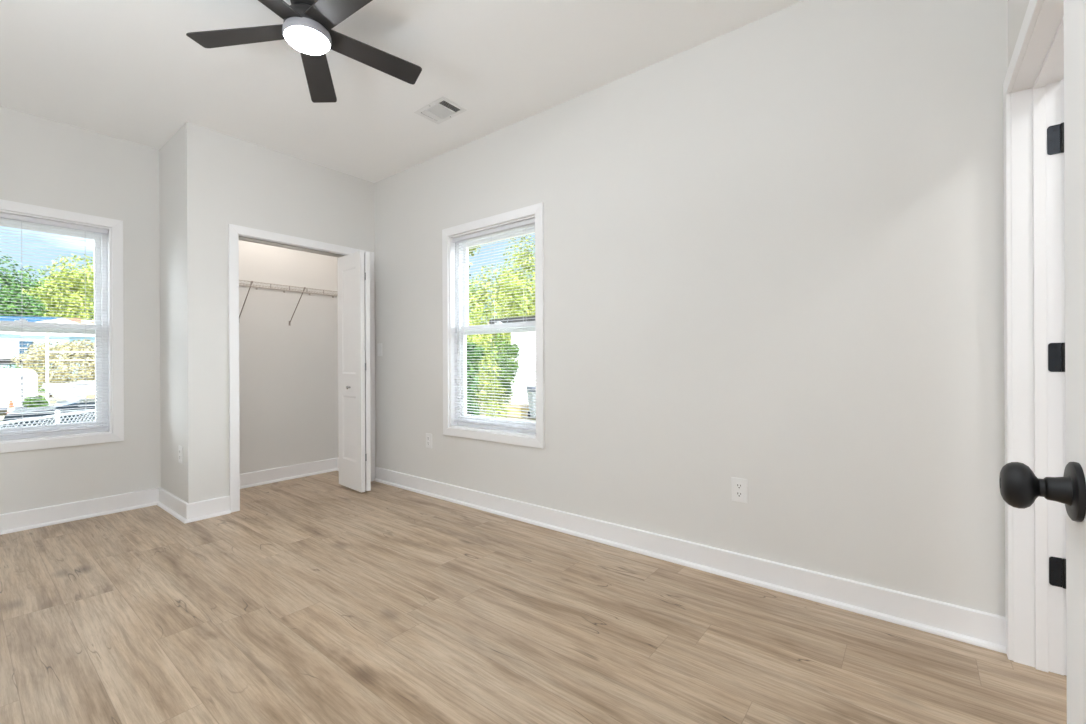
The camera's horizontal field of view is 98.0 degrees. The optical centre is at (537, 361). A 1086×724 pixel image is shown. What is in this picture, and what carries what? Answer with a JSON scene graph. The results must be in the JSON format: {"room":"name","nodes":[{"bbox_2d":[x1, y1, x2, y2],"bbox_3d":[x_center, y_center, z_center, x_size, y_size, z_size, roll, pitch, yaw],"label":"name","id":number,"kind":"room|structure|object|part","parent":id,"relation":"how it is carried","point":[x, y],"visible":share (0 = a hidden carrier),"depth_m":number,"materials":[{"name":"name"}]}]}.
{"room":"empty bedroom","nodes":[
{"label":"empty bedroom","id":0,"kind":"room"},
{"bbox_2d":[0,106,337,513],"bbox_3d":[-3.160,-0.247,3.482,0.130,2.793,3.447,0,0,39],"label":"wall","id":1,"kind":"structure","parent":0,"point":[288,407],"depth_m":3.59,"materials":[{"name":"paint"}]},
{"bbox_2d":[0,199,123,452],"bbox_3d":[-3.430,-0.227,3.139,0.160,1.622,1.008,0,0,39],"label":"window","id":2,"kind":"structure","parent":1,"relation":"in","point":[113,305],"depth_m":3.44,"materials":[{"name":"paint"}]},
{"bbox_3d":[-3.479,-0.567,3.177,0.028,0.733,0.798,0,0,39],"label":"sash","id":3,"kind":"part","parent":2,"relation":"part of","materials":[{"name":"white plastic"}]},
{"bbox_3d":[-3.452,0.105,3.158,0.028,0.747,0.798,0,0,39],"label":"sash","id":4,"kind":"part","parent":2,"relation":"part of","materials":[{"name":"white plastic"}]},
{"bbox_2d":[0,212,107,435],"bbox_3d":[-3.404,-0.241,3.118,0.047,1.444,0.850,0,0,39],"label":"window blind","id":5,"kind":"object","parent":2,"relation":"attached to","point":[4,216],"visible":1,"depth_m":3.22,"materials":[{"name":"white plastic"}]},
{"bbox_3d":[-3.409,-0.232,3.122,0.028,1.402,0.001,0,0,39],"label":"ladder cord","id":6,"kind":"part","parent":5,"relation":"part of","materials":[{"name":"white fabric"}]},
{"bbox_3d":[-3.406,0.475,3.122,0.028,0.012,0.844,0,0,39],"label":"rail","id":7,"kind":"part","parent":5,"relation":"part of","materials":[{"name":"white plastic"}]},
{"bbox_3d":[-3.218,-0.233,3.361,0.028,1.402,0.001,0,0,39],"label":"ladder cord","id":8,"kind":"part","parent":5,"relation":"part of","materials":[{"name":"white fabric"}]},
{"bbox_2d":[159,122,375,502],"bbox_3d":[-2.216,-0.276,4.013,0.679,2.743,1.438,0,0,39],"label":"wall","id":9,"kind":"structure","parent":0,"point":[210,180],"depth_m":3.41,"materials":[{"name":"paint"}]},
{"bbox_2d":[0,458,338,534],"bbox_3d":[-2.786,1.036,3.270,0.710,0.124,3.317,0,0,39],"label":"baseboard","id":10,"kind":"structure","parent":9,"relation":"attached to","point":[183,511],"depth_m":3.38,"materials":[{"name":"paint"}]},
{"bbox_2d":[178,446,182,462],"bbox_3d":[-2.526,0.656,3.338,0.077,0.120,0.009,0,0,39],"label":"wall outlet","id":11,"kind":"object","parent":9,"relation":"attached to","point":[180,448],"visible":1,"depth_m":3.33,"materials":[{"name":"plastic"}]},
{"bbox_2d":[239,280,337,325],"bbox_3d":[-2.326,-0.503,4.173,0.310,0.328,1.316,0,0,39],"label":"closet shelf","id":12,"kind":"object","parent":9,"relation":"attached to","point":[247,284],"visible":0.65,"depth_m":4.22,"materials":[{"name":"metal"}]},
{"bbox_2d":[228,224,374,512],"bbox_3d":[-1.916,0.045,3.921,0.133,2.097,1.176,0,0,39],"label":"trim","id":13,"kind":"structure","parent":9,"relation":"attached to","point":[236,233],"depth_m":3.47,"materials":[{"name":"paint"}]},
{"bbox_2d":[338,250,370,492],"bbox_3d":[-1.553,0.078,4.073,0.206,2.028,0.439,0,0,-39],"label":"door","id":14,"kind":"structure","parent":9,"relation":"in","point":[353,268],"depth_m":3.96,"materials":[{"name":"paint"}]},
{"bbox_2d":[0,0,802,182],"bbox_3d":[-0.372,-1.716,1.711,6.707,0.120,4.177,0,0,39],"label":"ceiling","id":15,"kind":"structure","parent":0,"point":[128,70],"depth_m":2.63,"materials":[{"name":"paint"}]},
{"bbox_2d":[186,0,421,102],"bbox_3d":[-1.020,-1.545,2.127,0.978,0.216,1.022,0,0,39],"label":"ceiling fan","id":16,"kind":"object","parent":15,"relation":"hanging from","point":[307,25],"visible":1,"depth_m":2.16,"materials":[{"name":"black"}]},
{"bbox_3d":[-1.337,-1.486,2.154,0.458,0.060,0.130,0,0,2],"label":"blade","id":17,"kind":"part","parent":16,"relation":"part of","materials":[{"name":"black wood"}]},
{"bbox_3d":[-1.144,-1.499,1.871,0.130,0.040,0.458,0,0,20],"label":"blade","id":18,"kind":"part","parent":16,"relation":"part of","materials":[{"name":"black wood"}]},
{"bbox_2d":[285,26,328,54],"bbox_3d":[-1.046,-1.452,2.145,0.177,0.029,0.177,0,0,39],"label":"diffuser","id":19,"kind":"object","parent":16,"relation":"attached to","point":[313,40],"depth_m":2.11,"materials":[{"name":"white glass"}]},
{"bbox_3d":[-1.128,-1.478,2.425,0.130,0.073,0.458,0,0,-16],"label":"blade","id":20,"kind":"part","parent":16,"relation":"part of","materials":[{"name":"black wood"}]},
{"bbox_3d":[-0.814,-1.501,1.970,0.459,0.040,0.130,0,0,39],"label":"blade","id":21,"kind":"part","parent":16,"relation":"part of","materials":[{"name":"black wood"}]},
{"bbox_3d":[-0.805,-1.488,2.309,0.458,0.060,0.130,0,0,-34],"label":"blade","id":22,"kind":"part","parent":16,"relation":"part of","materials":[{"name":"black wood"}]},
{"bbox_2d":[414,97,466,123],"bbox_3d":[-0.641,-1.650,3.116,0.296,0.010,0.204,0,0,39],"label":"ceiling vent","id":23,"kind":"object","parent":15,"relation":"in","point":[442,109],"visible":1,"depth_m":3.10,"materials":[{"name":"plastic"}]},
{"bbox_2d":[0,471,1066,723],"bbox_3d":[-0.347,1.112,1.702,6.477,0.050,3.917,0,0,39],"label":"floor","id":24,"kind":"structure","parent":0,"point":[318,600],"depth_m":1.86,"materials":[{"name":"wood"}]},
{"bbox_2d":[337,0,1007,616],"bbox_3d":[-0.149,-0.261,3.362,4.979,2.793,0.130,0,0,39],"label":"wall","id":25,"kind":"structure","parent":0,"point":[774,243],"depth_m":2.27,"materials":[{"name":"paint"}]},
{"bbox_2d":[377,343,381,355],"bbox_3d":[-1.443,-0.109,4.305,0.072,0.116,0.016,0,0,39],"label":"light switch","id":26,"kind":"object","parent":25,"relation":"attached to","point":[379,345],"visible":1,"depth_m":4.31,"materials":[{"name":"plastic"}]},
{"bbox_2d":[426,433,431,448],"bbox_3d":[-0.892,0.648,3.872,0.077,0.120,0.009,0,0,39],"label":"wall outlet","id":27,"kind":"object","parent":25,"relation":"attached to","point":[428,436],"visible":1,"depth_m":3.87,"materials":[{"name":"plastic"}]},
{"bbox_2d":[442,203,544,448],"bbox_3d":[-0.310,-0.237,3.487,1.008,1.623,0.160,0,0,39],"label":"window","id":28,"kind":"structure","parent":25,"relation":"in","point":[529,438],"depth_m":3.59,"materials":[{"name":"paint"}]},
{"bbox_2d":[452,218,535,430],"bbox_3d":[-0.331,-0.250,3.461,0.850,1.446,0.047,0,0,39],"label":"window blind","id":29,"kind":"object","parent":28,"relation":"attached to","point":[531,222],"visible":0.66,"depth_m":3.45,"materials":[{"name":"white plastic"}]},
{"bbox_3d":[-0.566,-0.241,3.658,0.001,1.402,0.028,0,0,39],"label":"ladder cord","id":30,"kind":"part","parent":29,"relation":"part of","materials":[{"name":"white fabric"}]},
{"bbox_3d":[-0.327,-0.242,3.466,0.001,1.402,0.028,0,0,39],"label":"ladder cord","id":31,"kind":"part","parent":29,"relation":"part of","materials":[{"name":"white fabric"}]},
{"bbox_3d":[-0.324,0.466,3.466,0.844,0.012,0.028,0,0,39],"label":"rail","id":32,"kind":"part","parent":29,"relation":"part of","materials":[{"name":"white plastic"}]},
{"bbox_3d":[-0.088,-0.243,3.275,0.001,1.402,0.028,0,0,39],"label":"ladder cord","id":33,"kind":"part","parent":29,"relation":"part of","materials":[{"name":"white fabric"}]},
{"bbox_3d":[-0.284,-0.237,3.520,0.858,1.473,0.076,0,0,39],"label":"frame","id":34,"kind":"part","parent":28,"relation":"part of","materials":[{"name":"white plastic"}]},
{"bbox_3d":[-0.290,0.093,3.511,0.798,0.752,0.028,0,0,39],"label":"sash","id":35,"kind":"part","parent":28,"relation":"part of","materials":[{"name":"white plastic"}]},
{"bbox_3d":[-0.274,-0.579,3.534,0.798,0.729,0.028,0,0,39],"label":"sash","id":36,"kind":"part","parent":28,"relation":"part of","materials":[{"name":"white plastic"}]},
{"bbox_2d":[374,467,1006,653],"bbox_3d":[0.129,1.022,3.041,4.151,0.124,0.031,0,0,39],"label":"baseboard","id":37,"kind":"structure","parent":25,"relation":"attached to","point":[959,623],"depth_m":2.30,"materials":[{"name":"paint"}]},
{"bbox_2d":[731,477,747,502],"bbox_3d":[1.005,0.639,2.352,0.077,0.120,0.009,0,0,39],"label":"wall outlet","id":38,"kind":"object","parent":25,"relation":"attached to","point":[739,486],"visible":1,"depth_m":2.35,"materials":[{"name":"plastic"}]},
{"bbox_2d":[736,491,742,496],"bbox_3d":[1.004,0.660,2.350,0.034,0.027,0.002,0,0,39],"label":"socket","id":39,"kind":"object","parent":38,"relation":"attached to","point":[738,493],"depth_m":2.35,"materials":[{"name":"plastic"}]},
{"bbox_2d":[736,483,742,488],"bbox_3d":[1.003,0.619,2.350,0.034,0.027,0.002,0,0,39],"label":"socket","id":40,"kind":"object","parent":38,"relation":"attached to","point":[738,485],"depth_m":2.35,"materials":[{"name":"plastic"}]},
{"bbox_2d":[1008,0,1029,66],"bbox_3d":[0.763,-0.290,0.424,0.120,2.743,3.317,0,0,39],"label":"wall","id":41,"kind":"structure","parent":0,"point":[1017,9],"depth_m":1.64,"materials":[{"name":"paint"}]},
{"bbox_2d":[1003,0,1066,675],"bbox_3d":[1.468,0.023,1.301,0.150,2.111,1.050,0,0,39],"label":"trim","id":42,"kind":"structure","parent":41,"relation":"attached to","point":[1033,85],"depth_m":1.65,"materials":[{"name":"paint"}]},
{"bbox_2d":[1047,122,1065,588],"bbox_3d":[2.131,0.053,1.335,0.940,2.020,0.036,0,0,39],"label":"hinge","id":43,"kind":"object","parent":42,"relation":"attached to","point":[1055,133],"depth_m":1.63,"materials":[{"name":"metal"}]},
{"bbox_3d":[1.520,0.022,1.259,0.015,2.111,1.050,0,0,39],"label":"hall casing","id":44,"kind":"part","parent":42,"relation":"part of","materials":[{"name":"paint"}]},
{"bbox_2d":[999,0,1085,723],"bbox_3d":[0.420,0.062,0.269,0.161,2.018,0.780,0,0,39],"label":"door","id":45,"kind":"structure","parent":41,"relation":"in","point":[1020,487],"depth_m":0.54,"materials":[{"name":"paint"}]},
{"bbox_3d":[0.579,0.146,0.551,0.056,0.054,0.054,0,0,39],"label":"knob","id":46,"kind":"part","parent":45,"relation":"part of","materials":[{"name":"black metal"}]},
{"label":"outside","id":47,"kind":"structure","parent":0,"visible":0},
{"bbox_3d":[-13.729,2.051,11.321,14.400,0.035,18.500,0,0,39],"label":"driveway","id":48,"kind":"object","parent":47,"visible":0},
{"bbox_2d":[7,401,14,413],"bbox_3d":[-18.506,1.717,16.600,0.360,0.707,0.360,0,0,39],"label":"traffic cone","id":49,"kind":"object","parent":48,"relation":"on","point":[9,407],"visible":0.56,"depth_m":16.55,"materials":[{"name":"plastic"}]},
{"bbox_2d":[23,395,48,407],"bbox_3d":[-17.585,1.621,16.556,0.662,0.890,0.782,0,0,-36],"label":"shrub","id":50,"kind":"object","parent":48,"relation":"on","point":[42,400],"visible":0.37,"depth_m":16.48,"materials":[{"name":"green plant"}]},
{"bbox_2d":[0,399,94,427],"bbox_3d":[-10.998,1.497,12.681,4.400,1.070,1.680,0,0,-43],"label":"car","id":51,"kind":"object","parent":48,"relation":"on","point":[65,404],"visible":0.12,"depth_m":11.31,"materials":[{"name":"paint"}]},
{"bbox_3d":[-10.444,1.172,12.091,4.200,0.018,0.020,0,0,-43],"label":"trim","id":52,"kind":"part","parent":51,"relation":"part of","materials":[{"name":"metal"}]},
{"bbox_2d":[43,380,94,404],"bbox_3d":[-14.592,1.323,15.711,2.580,1.457,1.710,0,0,-44],"label":"boat","id":53,"kind":"object","parent":48,"relation":"on","point":[89,383],"visible":0.09,"depth_m":14.89,"materials":[{"name":"white paint"}]},
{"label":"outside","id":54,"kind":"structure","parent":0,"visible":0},
{"bbox_2d":[0,372,535,421],"bbox_3d":[-22.615,2.239,43.739,130.000,0.300,100.000,0,0,39],"label":"ground","id":55,"kind":"structure","parent":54,"point":[1,414],"depth_m":20.14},
{"bbox_2d":[0,369,37,409],"bbox_3d":[-22.301,1.194,18.939,3.250,1.784,3.040,0,0,42],"label":"trailer","id":56,"kind":"object","parent":55,"relation":"on","point":[33,375],"visible":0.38,"depth_m":18.58,"materials":[{"name":"white paint"}]},
{"bbox_2d":[0,285,45,316],"bbox_3d":[-55.841,-2.920,50.015,7.167,10.323,5.744,0,0,-33],"label":"broadleaf tree","id":57,"kind":"object","parent":55,"relation":"on","point":[22,309],"visible":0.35,"depth_m":49.86,"materials":[{"name":"green plant"}]},
{"bbox_2d":[3,364,51,392],"bbox_3d":[-35.426,1.126,32.947,2.702,2.312,2.797,0,0,39],"label":"shrub","id":58,"kind":"object","parent":55,"relation":"on","point":[10,364],"visible":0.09,"depth_m":32.71,"materials":[{"name":"green plant"}]},
{"bbox_2d":[0,251,59,314],"bbox_3d":[-76.550,-6.765,66.172,11.067,18.204,14.930,0,0,39],"label":"broadleaf tree","id":59,"kind":"object","parent":55,"relation":"on","point":[17,284],"visible":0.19,"depth_m":67.63,"materials":[{"name":"green plant"}]},
{"bbox_2d":[2,265,78,318],"bbox_3d":[-84.391,-6.949,80.384,13.010,18.645,14.467,0,0,39],"label":"broadleaf tree","id":60,"kind":"object","parent":55,"relation":"on","point":[29,269],"visible":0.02,"depth_m":79.20,"materials":[{"name":"green plant"}]},
{"bbox_2d":[10,341,73,396],"bbox_3d":[-28.725,0.463,27.940,2.854,3.452,2.955,0,0,-29],"label":"shrub","id":61,"kind":"object","parent":55,"relation":"on","point":[39,355],"visible":0.48,"depth_m":27.23,"materials":[{"name":"green plant"}]},
{"bbox_2d":[0,316,94,382],"bbox_3d":[-42.982,-0.785,40.531,7.000,5.935,9.500,0,0,42],"label":"house","id":62,"kind":"structure","parent":55,"relation":"on","point":[26,339],"depth_m":38.34,"materials":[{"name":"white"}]},
{"bbox_3d":[-42.202,0.917,36.321,0.200,2.525,3.900,0,0,42],"label":"porch frame","id":63,"kind":"part","parent":62,"relation":"part of","materials":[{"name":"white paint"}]},
{"bbox_3d":[-41.510,-1.089,38.338,0.010,1.120,0.790,0,0,42],"label":"pane","id":64,"kind":"part","parent":62,"relation":"part of","materials":[{"name":"glass"}]},
{"bbox_3d":[-40.506,-2.894,39.290,0.350,1.560,8.000,0,0,42],"label":"gable trim","id":65,"kind":"part","parent":62,"relation":"part of","materials":[{"name":"white paint"}]},
{"bbox_2d":[0,409,94,427],"bbox_3d":[-7.497,1.377,8.211,0.086,1.285,12.488,0,0,-11],"label":"fence","id":66,"kind":"object","parent":55,"relation":"on","point":[83,412],"visible":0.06,"depth_m":7.12,"materials":[{"name":"wood"}]},
{"bbox_3d":[-7.306,1.376,7.187,0.067,1.285,0.067,0,0,39],"label":"post","id":67,"kind":"part","parent":66,"relation":"part of","materials":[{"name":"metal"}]},
{"bbox_2d":[17,254,93,319],"bbox_3d":[-55.441,-5.442,57.133,10.107,15.364,10.160,0,0,39],"label":"broadleaf tree","id":68,"kind":"object","parent":55,"relation":"on","point":[76,305],"visible":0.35,"depth_m":55.20,"materials":[{"name":"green plant"}]},
{"bbox_2d":[20,333,94,399],"bbox_3d":[-21.960,0.384,22.535,3.700,3.405,0.100,0,0,-44],"label":"trellis","id":69,"kind":"object","parent":55,"relation":"on","point":[30,334],"visible":0.31,"depth_m":21.83,"materials":[{"name":"white paint"}]},
{"bbox_3d":[-22.674,0.447,21.836,0.100,3.285,0.100,0,0,-44],"label":"post","id":70,"kind":"part","parent":69,"relation":"part of","materials":[{"name":"white paint"}]},
{"bbox_3d":[-21.784,-0.275,22.710,2.600,0.450,0.040,0,0,-44],"label":"cross rail","id":71,"kind":"part","parent":69,"relation":"part of","materials":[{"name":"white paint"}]},
{"bbox_2d":[51,340,94,382],"bbox_3d":[-24.184,0.440,25.052,2.626,3.313,2.487,0,0,39],"label":"shrub","id":72,"kind":"object","parent":55,"relation":"on","point":[66,355],"visible":0.44,"depth_m":24.50,"materials":[{"name":"green plant"}]},
{"bbox_2d":[66,318,93,324],"bbox_3d":[-47.283,-1.115,50.871,6.300,6.635,3.220,0,0,-44],"label":"building","id":73,"kind":"structure","parent":55,"relation":"on","point":[70,319],"depth_m":48.75,"materials":[{"name":"beige paint"}]},
{"bbox_3d":[-47.579,-1.114,48.437,1.100,6.635,0.120,0,0,-44],"label":"brick panel","id":74,"kind":"part","parent":73,"relation":"part of","materials":[{"name":"brick"}]},
{"bbox_2d":[76,260,93,319],"bbox_3d":[-60.885,-6.848,68.401,10.809,18.227,11.768,0,0,39],"label":"broadleaf tree","id":75,"kind":"object","parent":55,"relation":"on","point":[91,260],"visible":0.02,"depth_m":65.28,"materials":[{"name":"green plant"}]},
{"bbox_2d":[468,246,480,295],"bbox_3d":[-4.523,-2.483,23.979,3.231,8.978,3.031,0,0,-17],"label":"broadleaf tree","id":76,"kind":"object","parent":55,"relation":"on","point":[475,246],"visible":0.05,"depth_m":24.05,"materials":[{"name":"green plant"}]},
{"bbox_2d":[467,338,484,416],"bbox_3d":[-2.036,0.647,12.363,1.332,2.695,1.270,0,0,-2],"label":"bush","id":77,"kind":"object","parent":55,"relation":"on","point":[470,363],"visible":0.18,"depth_m":12.22,"materials":[{"name":"green plant"}]},
{"bbox_2d":[469,274,490,352],"bbox_3d":[-6.976,-3.470,45.831,5.857,10.975,6.716,0,0,39],"label":"broadleaf tree","id":78,"kind":"object","parent":55,"relation":"on","point":[470,289],"visible":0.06,"depth_m":44.67,"materials":[{"name":"green plant"}]},
{"bbox_2d":[467,334,509,418],"bbox_3d":[-2.037,0.476,15.520,2.099,3.038,2.266,0,0,-36],"label":"bush","id":79,"kind":"object","parent":55,"relation":"on","point":[472,339],"visible":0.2,"depth_m":15.31,"materials":[{"name":"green plant"}]},
{"bbox_2d":[467,264,528,371],"bbox_3d":[-3.570,-2.705,36.020,5.717,9.413,4.694,0,0,-18],"label":"broadleaf tree","id":80,"kind":"object","parent":55,"relation":"on","point":[489,315],"visible":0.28,"depth_m":35.25,"materials":[{"name":"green plant"}]},
{"bbox_2d":[483,333,519,413],"bbox_3d":[-1.376,0.449,17.628,1.519,3.085,1.448,0,0,14],"label":"bush","id":81,"kind":"object","parent":55,"relation":"on","point":[511,366],"visible":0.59,"depth_m":17.33,"materials":[{"name":"green plant"}]},
{"bbox_2d":[488,316,535,404],"bbox_3d":[4.353,-0.055,19.459,10.100,4.040,8.100,0,0,39],"label":"house","id":82,"kind":"structure","parent":55,"relation":"on","point":[525,364],"depth_m":19.08,"materials":[{"name":"white"}]},
{"bbox_2d":[495,235,534,356],"bbox_3d":[-0.680,-2.720,27.207,4.008,9.417,3.702,0,0,-25],"label":"broadleaf tree","id":83,"kind":"object","parent":55,"relation":"on","point":[512,314],"visible":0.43,"depth_m":26.41,"materials":[{"name":"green plant"}]},
{"bbox_2d":[506,404,528,417],"bbox_3d":[-0.528,1.788,17.300,0.920,0.400,0.880,0,0,-41],"label":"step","id":84,"kind":"structure","parent":55,"relation":"on","point":[514,404],"depth_m":16.91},
{"bbox_2d":[527,387,535,416],"bbox_3d":[0.013,1.425,16.423,0.700,1.120,0.848,0,0,-16],"label":"trash can","id":85,"kind":"object","parent":55,"relation":"on","point":[533,394],"visible":0.25,"depth_m":16.12,"materials":[{"name":"grey plastic"}]}
]}

